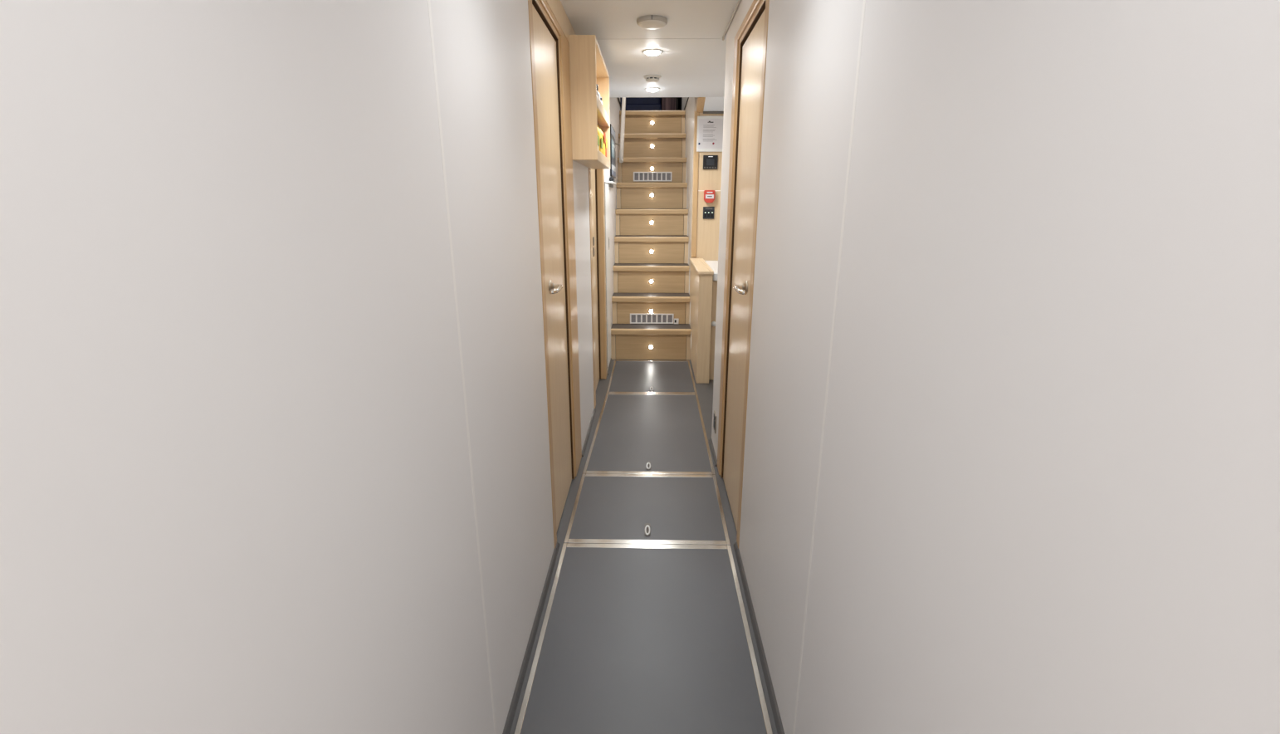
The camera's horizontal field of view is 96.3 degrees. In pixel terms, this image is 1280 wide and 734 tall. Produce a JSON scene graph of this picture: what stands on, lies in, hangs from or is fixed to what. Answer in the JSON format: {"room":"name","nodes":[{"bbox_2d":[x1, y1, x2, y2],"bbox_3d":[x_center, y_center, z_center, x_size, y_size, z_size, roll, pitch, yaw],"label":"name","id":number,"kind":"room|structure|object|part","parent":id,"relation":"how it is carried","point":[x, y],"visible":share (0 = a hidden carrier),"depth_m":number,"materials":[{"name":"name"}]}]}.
{"room":"ship interior","nodes":[
{"label":"ship interior","id":0,"kind":"room"},
{"bbox_2d":[0,0,620,733],"bbox_3d":[-0.322,-0.802,2.925,0.086,2.495,7.150,0,16,1],"label":"wall","id":1,"kind":"structure","parent":0,"point":[236,495],"depth_m":0.55,"materials":[{"name":"white paint"}]},
{"bbox_2d":[427,0,496,733],"bbox_3d":[-0.346,-0.039,1.102,0.001,2.035,0.012,0,16,1],"label":"trim","id":2,"kind":"structure","parent":1,"relation":"attached to","point":[428,1],"depth_m":1.09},
{"bbox_2d":[527,0,581,549],"bbox_3d":[-0.323,-0.438,2.484,0.098,2.044,1.200,0,16,1],"label":"door","id":3,"kind":"structure","parent":1,"relation":"in","point":[550,27],"depth_m":2.27,"materials":[{"name":"brown wood"}]},
{"bbox_3d":[-0.309,-0.280,2.054,0.052,0.017,0.150,0,16,1],"label":"handle","id":4,"kind":"part","parent":3,"relation":"part of","materials":[{"name":"silver metal"}]},
{"bbox_3d":[-0.314,-1.374,2.212,0.003,0.094,1.196,0,16,1],"label":"overdoor panel","id":5,"kind":"part","parent":3,"relation":"part of","materials":[{"name":"brown wood"}]},
{"bbox_2d":[502,358,612,733],"bbox_3d":[-0.306,0.662,2.337,0.038,0.016,5.200,0,16,1],"label":"baseboard","id":6,"kind":"structure","parent":1,"relation":"attached to","point":[507,727],"depth_m":1.77,"materials":[{"name":"grey plastic"}]},
{"bbox_2d":[568,34,610,169],"bbox_3d":[-0.242,-1.300,2.929,0.116,0.507,0.828,0,16,1],"label":"wall shelf","id":7,"kind":"object","parent":1,"relation":"attached to","point":[588,68],"visible":0.94,"depth_m":2.56,"materials":[{"name":"brown wood"}]},
{"bbox_3d":[-0.250,-1.187,2.541,0.116,0.506,0.018,0,16,1],"label":"panel","id":8,"kind":"part","parent":7,"relation":"part of","materials":[{"name":"brown wood"}]},
{"bbox_3d":[-0.244,-1.066,2.998,0.112,0.018,0.792,0,16,1],"label":"panel","id":9,"kind":"part","parent":7,"relation":"part of","materials":[{"name":"brown wood"}]},
{"bbox_2d":[596,83,600,99],"bbox_3d":[-0.219,-1.335,2.845,0.043,0.124,0.043,0,16,1],"label":"bottle","id":10,"kind":"object","parent":7,"relation":"on","point":[598,92],"visible":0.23,"depth_m":2.83,"materials":[{"name":"white plastic"}]},
{"bbox_2d":[597,127,603,153],"bbox_3d":[-0.230,-1.163,2.968,0.069,0.185,0.130,0,16,1],"label":"packet","id":11,"kind":"object","parent":7,"relation":"on","point":[601,144],"visible":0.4,"depth_m":2.93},
{"bbox_3d":[-0.233,-1.414,3.318,0.116,0.506,0.018,0,16,1],"label":"panel","id":12,"kind":"part","parent":7,"relation":"part of","materials":[{"name":"brown wood"}]},
{"bbox_2d":[597,124,605,155],"bbox_3d":[-0.224,-1.211,3.121,0.069,0.190,0.130,0,16,1],"label":"packet","id":13,"kind":"object","parent":7,"relation":"on","point":[603,138],"visible":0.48,"depth_m":3.08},
{"bbox_3d":[-0.242,-1.535,2.861,0.116,0.018,0.792,0,16,1],"label":"panel","id":14,"kind":"part","parent":7,"relation":"part of","materials":[{"name":"brown wood"}]},
{"bbox_3d":[-0.189,-1.301,2.928,0.010,0.052,0.792,0,16,1],"label":"fiddle rail","id":15,"kind":"part","parent":7,"relation":"part of","materials":[{"name":"brown wood"}]},
{"bbox_2d":[599,127,607,156],"bbox_3d":[-0.224,-1.255,3.264,0.071,0.195,0.120,0,16,1],"label":"packet","id":16,"kind":"object","parent":7,"relation":"on","point":[606,144],"visible":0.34,"depth_m":3.24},
{"bbox_3d":[-0.189,-1.080,2.993,0.010,0.049,0.792,0,16,1],"label":"fiddle rail","id":17,"kind":"part","parent":7,"relation":"part of","materials":[{"name":"brown wood"}]},
{"bbox_2d":[588,167,607,408],"bbox_3d":[-0.308,-0.758,3.782,0.098,1.930,0.770,0,16,1],"label":"door","id":18,"kind":"structure","parent":1,"relation":"in","point":[596,177],"depth_m":3.99,"materials":[{"name":"brown wood"}]},
{"bbox_2d":[604,181,611,366],"bbox_3d":[-0.245,-0.702,4.435,0.012,1.381,0.371,0,16,1],"label":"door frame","id":19,"kind":"structure","parent":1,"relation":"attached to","point":[606,184],"depth_m":4.38,"materials":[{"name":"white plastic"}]},
{"bbox_2d":[607,180,616,187],"bbox_3d":[-0.223,-1.473,4.628,0.036,0.037,0.500,0,16,1],"label":"wall ledge","id":20,"kind":"object","parent":1,"relation":"attached to","point":[611,183],"visible":0.94,"depth_m":4.53,"materials":[{"name":"white plastic"}]},
{"bbox_2d":[609,176,615,181],"bbox_3d":[-0.221,-1.518,4.652,0.035,0.036,0.350,0,16,1],"label":"flashlight","id":21,"kind":"object","parent":20,"relation":"on","point":[611,178],"visible":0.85,"depth_m":4.49,"materials":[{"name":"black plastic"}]},
{"bbox_2d":[610,123,615,178],"bbox_3d":[-0.228,-1.796,4.807,0.015,0.390,0.525,0,16,1],"label":"picture","id":22,"kind":"object","parent":1,"relation":"attached to","point":[613,153],"visible":0.94,"depth_m":4.71,"materials":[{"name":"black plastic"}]},
{"bbox_2d":[611,139,614,158],"bbox_3d":[-0.223,-1.797,4.722,0.002,0.135,0.338,0,16,1],"label":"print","id":23,"kind":"object","parent":22,"relation":"on","point":[613,140],"depth_m":4.72},
{"bbox_2d":[610,125,615,138],"bbox_3d":[-0.221,-1.942,4.755,0.002,0.056,0.483,0,16,1],"label":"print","id":24,"kind":"object","parent":22,"relation":"on","point":[613,132],"depth_m":4.70},
{"bbox_2d":[611,169,615,176],"bbox_3d":[-0.221,-1.637,4.844,0.002,0.040,0.483,0,16,1],"label":"print","id":25,"kind":"object","parent":22,"relation":"attached to","point":[613,171],"depth_m":4.83},
{"bbox_2d":[611,164,615,171],"bbox_3d":[-0.221,-1.676,4.833,0.002,0.042,0.483,0,16,1],"label":"print","id":26,"kind":"object","parent":22,"relation":"on","point":[613,166],"depth_m":4.83},
{"bbox_2d":[611,156,615,166],"bbox_3d":[-0.221,-1.724,4.819,0.002,0.058,0.483,0,16,1],"label":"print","id":27,"kind":"object","parent":22,"relation":"on","point":[613,158],"depth_m":4.83},
{"bbox_2d":[615,97,625,162],"bbox_3d":[-0.181,-2.339,5.385,0.083,0.844,0.885,0,16,1],"label":"handrail","id":28,"kind":"object","parent":1,"relation":"attached to","point":[621,144],"visible":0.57,"depth_m":5.27,"materials":[{"name":"beige paint"}]},
{"bbox_3d":[-0.159,-2.339,5.384,0.037,0.844,0.885,0,16,1],"label":"rail","id":29,"kind":"part","parent":28,"relation":"part of","materials":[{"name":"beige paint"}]},
{"bbox_2d":[509,359,777,733],"bbox_3d":[0.197,0.645,2.530,1.800,0.060,5.600,0,16,1],"label":"floor","id":30,"kind":"structure","parent":0,"point":[705,391],"depth_m":2.50,"materials":[{"name":"grey plastic"}]},
{"bbox_2d":[514,542,772,733],"bbox_3d":[0.003,1.012,1.160,0.653,0.006,2.257,0,16,1],"label":"floor panel","id":31,"kind":"object","parent":30,"relation":"on","point":[634,638],"visible":1,"depth_m":1.72,"materials":[{"name":"grey plastic"}]},
{"bbox_2d":[563,473,730,545],"bbox_3d":[0.036,0.605,2.528,0.657,0.018,0.591,0,16,1],"label":"floor panel","id":32,"kind":"object","parent":30,"relation":"on","point":[661,509],"visible":1,"depth_m":2.48,"materials":[{"name":"grey plastic"}]},
{"bbox_3d":[0.031,0.664,2.341,0.025,0.002,0.095,0,16,1],"label":"lift plate","id":33,"kind":"part","parent":32,"relation":"part of","materials":[{"name":"silver metal"}]},
{"bbox_2d":[582,392,715,474],"bbox_3d":[0.058,0.350,3.399,0.655,0.018,1.216,0,16,1],"label":"floor panel","id":34,"kind":"object","parent":30,"relation":"on","point":[635,433],"visible":1,"depth_m":3.24,"materials":[{"name":"grey plastic"}]},
{"bbox_2d":[610,110,691,360],"bbox_3d":[0.108,-1.331,5.330,0.667,2.161,1.710,0,16,1],"label":"staircase","id":35,"kind":"structure","parent":30,"relation":"on","point":[668,267],"depth_m":5.20,"materials":[{"name":"brown wood"}]},
{"bbox_2d":[630,313,674,323],"bbox_3d":[0.101,-0.416,4.938,0.376,0.088,0.006,0,16,1],"label":"vent grille","id":36,"kind":"object","parent":35,"relation":"attached to","point":[634,318],"visible":1,"depth_m":4.94,"materials":[{"name":"white plastic"}]},
{"bbox_2d":[633,171,671,181],"bbox_3d":[0.123,-1.855,5.584,0.376,0.088,0.006,0,16,1],"label":"vent grille","id":37,"kind":"object","parent":35,"relation":"attached to","point":[637,176],"visible":1,"depth_m":5.58,"materials":[{"name":"silver metal"}]},
{"bbox_2d":[674,318,679,323],"bbox_3d":[0.313,-0.393,4.939,0.040,0.048,0.008,0,16,1],"label":"wall socket","id":38,"kind":"object","parent":35,"relation":"attached to","point":[676,320],"visible":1,"depth_m":4.93,"materials":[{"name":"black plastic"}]},
{"bbox_2d":[606,360,697,393],"bbox_3d":[0.091,0.059,4.393,0.631,0.018,0.849,0,16,1],"label":"floor panel","id":39,"kind":"object","parent":30,"relation":"on","point":[627,376],"visible":1,"depth_m":4.34,"materials":[{"name":"grey plastic"}]},
{"bbox_2d":[704,260,718,380],"bbox_3d":[0.776,-0.397,4.560,0.506,0.800,0.883,0,16,1],"label":"base cabinet","id":40,"kind":"object","parent":30,"relation":"on","point":[713,265],"visible":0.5,"depth_m":4.19,"materials":[{"name":"brown wood"}]},
{"bbox_2d":[704,260,718,280],"bbox_3d":[0.777,-0.756,4.460,0.503,0.055,0.875,0,16,1],"label":"countertop","id":41,"kind":"structure","parent":40,"relation":"on","point":[713,265],"depth_m":4.41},
{"bbox_2d":[560,0,737,39],"bbox_3d":[0.312,-1.086,1.006,1.430,0.030,3.653,0,16,1],"label":"ceiling","id":42,"kind":"structure","parent":0,"point":[604,19],"depth_m":2.44,"materials":[{"name":"white paint"}]},
{"bbox_2d":[636,14,667,29],"bbox_3d":[0.052,-1.487,2.479,0.132,0.028,0.137,0,16,1],"label":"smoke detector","id":43,"kind":"object","parent":42,"relation":"attached to","point":[648,21],"visible":1,"depth_m":2.44,"materials":[{"name":"white plastic"}]},
{"bbox_2d":[596,38,726,111],"bbox_3d":[0.369,-1.830,3.682,1.430,0.107,1.890,0,16,1],"label":"ceiling","id":44,"kind":"structure","parent":0,"point":[687,67],"depth_m":3.40,"materials":[{"name":"white paint"}]},
{"bbox_2d":[643,74,661,82],"bbox_3d":[0.078,-1.821,3.624,0.112,0.031,0.112,0,16,1],"label":"smoke detector","id":45,"kind":"object","parent":44,"relation":"attached to","point":[649,78],"visible":1,"depth_m":3.59,"materials":[{"name":"white plastic"}]},
{"bbox_2d":[642,48,662,55],"bbox_3d":[0.066,-1.649,3.011,0.108,0.018,0.108,0,16,1],"label":"recessed light","id":46,"kind":"object","parent":44,"relation":"in","point":[648,51],"visible":1,"depth_m":2.99,"materials":[{"name":"white plastic"}]},
{"bbox_2d":[644,87,659,92],"bbox_3d":[0.088,-1.946,4.029,0.108,0.018,0.108,0,16,1],"label":"recessed light","id":47,"kind":"object","parent":44,"relation":"in","point":[650,89],"visible":1,"depth_m":4.00,"materials":[{"name":"white"}]},
{"bbox_2d":[660,97,681,110],"bbox_3d":[0.143,-3.684,6.089,3.320,2.250,4.360,0,16,1],"label":"wall","id":48,"kind":"structure","parent":0,"point":[679,98],"depth_m":8.26,"materials":[{"name":"black"}]},
{"bbox_2d":[689,110,723,290],"bbox_3d":[0.769,-1.094,4.848,0.669,1.975,0.050,0,16,1],"label":"wall","id":49,"kind":"structure","parent":0,"point":[707,230],"depth_m":4.76,"materials":[{"name":"brown wood"}]},
{"bbox_2d":[703,206,714,219],"bbox_3d":[0.571,-1.282,4.764,0.094,0.097,0.014,0,16,1],"label":"switch panel","id":50,"kind":"object","parent":49,"relation":"attached to","point":[708,212],"visible":1,"depth_m":4.76,"materials":[{"name":"black plastic"}]},
{"bbox_2d":[703,190,715,202],"bbox_3d":[0.572,-1.403,4.716,0.090,0.100,0.038,0,16,1],"label":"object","id":51,"kind":"object","parent":49,"relation":"attached to","point":[709,195],"visible":1,"depth_m":4.70,"materials":[{"name":"red plastic"}]},
{"bbox_2d":[696,116,723,151],"bbox_3d":[0.565,-1.867,4.590,0.220,0.268,0.019,0,16,1],"label":"sign","id":52,"kind":"object","parent":49,"relation":"attached to","point":[710,129],"visible":0.92,"depth_m":4.59,"materials":[{"name":"white paper"}]},
{"bbox_2d":[703,155,718,169],"bbox_3d":[0.571,-1.663,4.652,0.118,0.108,0.014,0,16,1],"label":"control panel","id":53,"kind":"object","parent":49,"relation":"attached to","point":[710,162],"visible":1,"depth_m":4.65,"materials":[{"name":"black plastic"}]},
{"bbox_2d":[703,111,723,113],"bbox_3d":[0.772,-2.019,4.545,0.542,0.018,0.013,0,16,1],"label":"trim","id":54,"kind":"structure","parent":49,"relation":"attached to","point":[704,112],"depth_m":4.54,"materials":[{"name":"grey metal"}]},
{"bbox_2d":[681,0,1279,733],"bbox_3d":[0.447,-1.262,3.243,0.110,3.200,8.050,0,16,1],"label":"wall","id":55,"kind":"structure","parent":0,"point":[1048,500],"depth_m":0.53,"materials":[{"name":"white paint"}]},
{"bbox_2d":[691,97,705,256],"bbox_3d":[0.469,-1.505,4.633,0.062,1.225,0.225,0,16,1],"label":"trim","id":56,"kind":"structure","parent":55,"relation":"attached to","point":[701,100],"depth_m":4.69,"materials":[{"name":"brown wood"}]},
{"bbox_2d":[713,410,716,433],"bbox_3d":[0.394,0.289,3.017,0.008,0.100,0.080,0,16,1],"label":"wall socket","id":57,"kind":"object","parent":55,"relation":"attached to","point":[715,413],"visible":1,"depth_m":2.99,"materials":[{"name":"silver plastic"}]},
{"bbox_2d":[722,0,741,40],"bbox_3d":[0.359,-1.059,0.998,0.012,0.018,3.625,0,16,1],"label":"trim","id":58,"kind":"structure","parent":55,"relation":"attached to","point":[739,1],"depth_m":2.44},
{"bbox_2d":[717,0,769,549],"bbox_3d":[0.394,-0.324,2.277,0.098,1.942,0.741,0,16,1],"label":"door","id":59,"kind":"structure","parent":55,"relation":"in","point":[750,40],"depth_m":2.24,"materials":[{"name":"brown wood"}]},
{"bbox_3d":[0.366,-0.276,2.041,0.052,0.017,0.150,0,16,1],"label":"handle","id":60,"kind":"part","parent":59,"relation":"part of","materials":[{"name":"silver metal"}]},
{"bbox_2d":[708,437,784,733],"bbox_3d":[0.357,0.900,1.525,0.014,0.016,3.535,0,16,1],"label":"baseboard","id":61,"kind":"structure","parent":55,"relation":"attached to","point":[779,728],"depth_m":1.74,"materials":[{"name":"grey plastic"}]},
{"bbox_2d":[792,0,865,733],"bbox_3d":[0.361,-0.024,1.086,0.001,2.015,0.012,0,16,1],"label":"trim","id":62,"kind":"structure","parent":55,"relation":"attached to","point":[864,1],"depth_m":1.07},
{"bbox_3d":[0.160,-2.935,7.116,3.200,0.075,2.688,0,16,1],"label":"floor","id":63,"kind":"structure","parent":0,"visible":0},
{"bbox_2d":[620,97,661,110],"bbox_3d":[-0.217,-3.616,7.805,1.012,0.845,0.700,0,16,1],"label":"sofa","id":64,"kind":"object","parent":63,"relation":"on","point":[632,103],"visible":0.09,"depth_m":7.87,"materials":[{"name":"blue fabric"}]},
{"bbox_3d":[-0.212,-3.773,7.993,1.012,0.650,0.250,0,16,1],"label":"backrest","id":65,"kind":"part","parent":64,"relation":"part of","materials":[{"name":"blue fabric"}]},
{"bbox_2d":[620,103,661,110],"bbox_3d":[-0.218,-3.403,7.789,1.012,0.245,0.550,0,16,1],"label":"seat cushion","id":66,"kind":"object","parent":64,"relation":"on","point":[628,106],"depth_m":7.50,"materials":[{"name":"blue fabric"}]},
{"bbox_2d":[661,97,678,110],"bbox_3d":[0.400,-3.658,7.771,0.210,0.945,0.615,0,16,1],"label":"base cabinet","id":67,"kind":"object","parent":63,"relation":"on","point":[667,103],"visible":0.02,"depth_m":7.52,"materials":[{"name":"brown wood"}]},
{"bbox_3d":[0.485,-3.566,7.484,0.028,0.920,0.015,0,16,1],"label":"door","id":68,"kind":"part","parent":67,"relation":"part of","materials":[{"name":"black"}]}
]}

